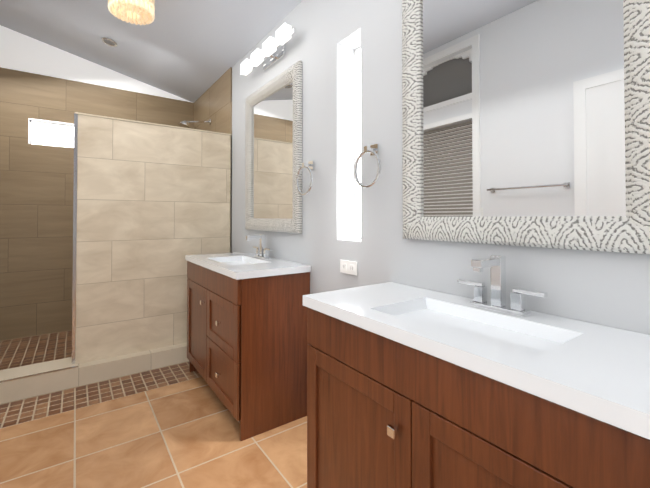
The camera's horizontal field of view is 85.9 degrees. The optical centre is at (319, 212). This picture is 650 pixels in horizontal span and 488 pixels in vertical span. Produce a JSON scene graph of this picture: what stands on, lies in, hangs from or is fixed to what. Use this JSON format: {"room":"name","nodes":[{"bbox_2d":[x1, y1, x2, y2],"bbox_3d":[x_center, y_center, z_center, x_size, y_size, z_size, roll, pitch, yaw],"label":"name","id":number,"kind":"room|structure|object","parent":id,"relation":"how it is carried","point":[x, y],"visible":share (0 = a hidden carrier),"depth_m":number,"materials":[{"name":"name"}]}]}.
{"room":"bathroom","nodes":[
{"label":"bathroom","id":0,"kind":"room"},
{"bbox_2d":[0,330,71,369],"bbox_3d":[-1.964,1.226,3.042,2.298,0.180,1.410,1,-1,-35],"label":"floor","id":1,"kind":"structure","parent":0,"point":[23,351],"depth_m":2.89,"materials":[{"name":"brown tile"}]},
{"bbox_2d":[0,25,192,147],"bbox_3d":[-2.322,-0.372,3.577,2.298,3.150,0.160,1,-1,-35],"label":"wall","id":2,"kind":"structure","parent":0,"point":[21,52],"depth_m":3.37,"materials":[{"name":"white paint"}]},
{"bbox_2d":[0,67,193,340],"bbox_3d":[-2.293,-0.043,3.530,1.978,2.490,0.082,1,-1,-35],"label":"wall tile","id":3,"kind":"structure","parent":2,"relation":"attached to","point":[36,230],"depth_m":3.26,"materials":[{"name":"brown tile"}]},
{"bbox_2d":[0,0,301,102],"bbox_3d":[-0.665,-1.602,1.226,2.298,0.635,5.940,1,-1,-35],"label":"ceiling","id":4,"kind":"structure","parent":0,"point":[193,51],"depth_m":2.87,"materials":[{"name":"grey paint"}]},
{"bbox_2d":[101,37,116,46],"bbox_3d":[-1.840,-1.491,3.051,0.119,0.040,0.122,1,-1,-35],"label":"recessed light","id":5,"kind":"object","parent":4,"relation":"in","point":[109,41],"visible":1,"depth_m":3.04,"materials":[{"name":"silver metal"}]},
{"bbox_2d":[108,0,154,25],"bbox_3d":[-1.190,-1.368,2.210,0.260,0.256,0.260,1,-1,-35],"label":"chandelier","id":6,"kind":"object","parent":4,"relation":"hanging from","point":[139,12],"visible":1,"depth_m":2.19,"materials":[{"name":"beige glass"}]},
{"bbox_2d":[0,377,306,487],"bbox_3d":[-0.159,1.219,0.463,2.298,0.120,4.175,1,-1,-35],"label":"floor","id":7,"kind":"structure","parent":0,"point":[184,434],"depth_m":1.74,"materials":[{"name":"tile"}]},
{"bbox_2d":[0,361,201,428],"bbox_3d":[-1.458,1.245,2.318,2.298,0.120,0.355,1,-1,-35],"label":"floor band","id":8,"kind":"object","parent":7,"relation":"in","point":[35,408],"visible":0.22,"depth_m":2.27,"materials":[{"name":"brown tile"}]},
{"bbox_2d":[0,343,188,403],"bbox_3d":[-1.614,1.119,2.541,1.976,0.139,0.234,1,-1,-35],"label":"step","id":9,"kind":"structure","parent":8,"relation":"on","point":[27,381],"depth_m":2.40,"materials":[{"name":"beige tile"}]},
{"bbox_2d":[185,234,310,440],"bbox_3d":[-0.537,0.668,2.321,0.470,1.035,1.016,1,-1,-35],"label":"bathroom vanity","id":10,"kind":"object","parent":7,"relation":"on","point":[247,343],"visible":0.96,"depth_m":1.95,"materials":[{"name":"brown wood"}]},
{"bbox_2d":[303,255,649,487],"bbox_3d":[0.409,0.648,0.969,0.470,1.035,1.016,1,-1,-35],"label":"bathroom vanity","id":11,"kind":"object","parent":7,"relation":"on","point":[411,387],"visible":1,"depth_m":0.82,"materials":[{"name":"brown wood"}]},
{"bbox_2d":[75,114,231,363],"bbox_3d":[-1.282,0.252,2.819,1.132,1.880,0.120,1,-1,-35],"label":"wall","id":12,"kind":"structure","parent":0,"point":[154,204],"depth_m":2.68,"materials":[{"name":"beige tile"}]},
{"bbox_2d":[72,112,231,363],"bbox_3d":[-1.288,0.246,2.814,1.148,1.892,0.128,1,-1,-35],"label":"end cap","id":13,"kind":"object","parent":12,"relation":"attached to","point":[74,236],"visible":0.79,"depth_m":2.44,"materials":[{"name":"silver metal"}]},
{"bbox_2d":[232,0,649,334],"bbox_3d":[0.211,-0.397,1.822,0.160,3.150,5.940,1,-1,-35],"label":"wall","id":14,"kind":"structure","parent":0,"point":[348,53],"depth_m":1.66,"materials":[{"name":"grey paint"}]},
{"bbox_2d":[194,67,231,251],"bbox_3d":[-1.126,-0.052,3.578,0.012,2.510,1.178,1,-1,-35],"label":"wall tiles","id":15,"kind":"structure","parent":14,"relation":"attached to","point":[213,102],"depth_m":3.38,"materials":[{"name":"beige tile"}]},
{"bbox_2d":[178,119,210,127],"bbox_3d":[-1.249,-0.890,3.481,0.314,0.137,0.120,1,-1,-35],"label":"shower head","id":16,"kind":"object","parent":15,"relation":"attached to","point":[184,124],"visible":0.96,"depth_m":3.44},
{"bbox_2d":[241,23,295,74],"bbox_3d":[-0.359,-1.089,2.403,0.115,0.100,0.750,1,-1,-35],"label":"sconce","id":17,"kind":"object","parent":14,"relation":"attached to","point":[272,52],"visible":1,"depth_m":2.34,"materials":[{"name":"white glass"}]},
{"bbox_2d":[245,61,301,232],"bbox_3d":[-0.356,-0.395,2.457,0.036,1.055,0.810,1,-1,-35],"label":"mirror","id":18,"kind":"object","parent":14,"relation":"attached to","point":[273,145],"visible":0.96,"depth_m":2.40,"materials":[{"name":"silver metal"}]},
{"bbox_2d":[296,161,313,195],"bbox_3d":[-0.073,-0.199,2.029,0.060,0.203,0.174,1,-1,-35],"label":"towel ring","id":19,"kind":"object","parent":14,"relation":"attached to","point":[309,166],"visible":1,"depth_m":2.03,"materials":[{"name":"silver metal"}]},
{"bbox_2d":[340,259,356,275],"bbox_3d":[0.143,0.276,1.759,0.008,0.066,0.130,1,-1,-35],"label":"electrical outlet","id":20,"kind":"object","parent":14,"relation":"attached to","point":[348,267],"visible":1,"depth_m":1.76,"materials":[{"name":"white plastic"}]},
{"bbox_2d":[354,144,380,187],"bbox_3d":[0.231,-0.212,1.595,0.060,0.203,0.174,1,-1,-35],"label":"towel ring","id":21,"kind":"object","parent":14,"relation":"attached to","point":[372,150],"visible":1,"depth_m":1.59,"materials":[{"name":"silver metal"}]},
{"bbox_2d":[402,0,649,253],"bbox_3d":[0.576,-0.422,1.125,0.036,1.050,0.806,1,-1,-35],"label":"mirror","id":22,"kind":"object","parent":14,"relation":"attached to","point":[525,122],"visible":1,"depth_m":1.06,"materials":[{"name":"silver metal"}]}
]}

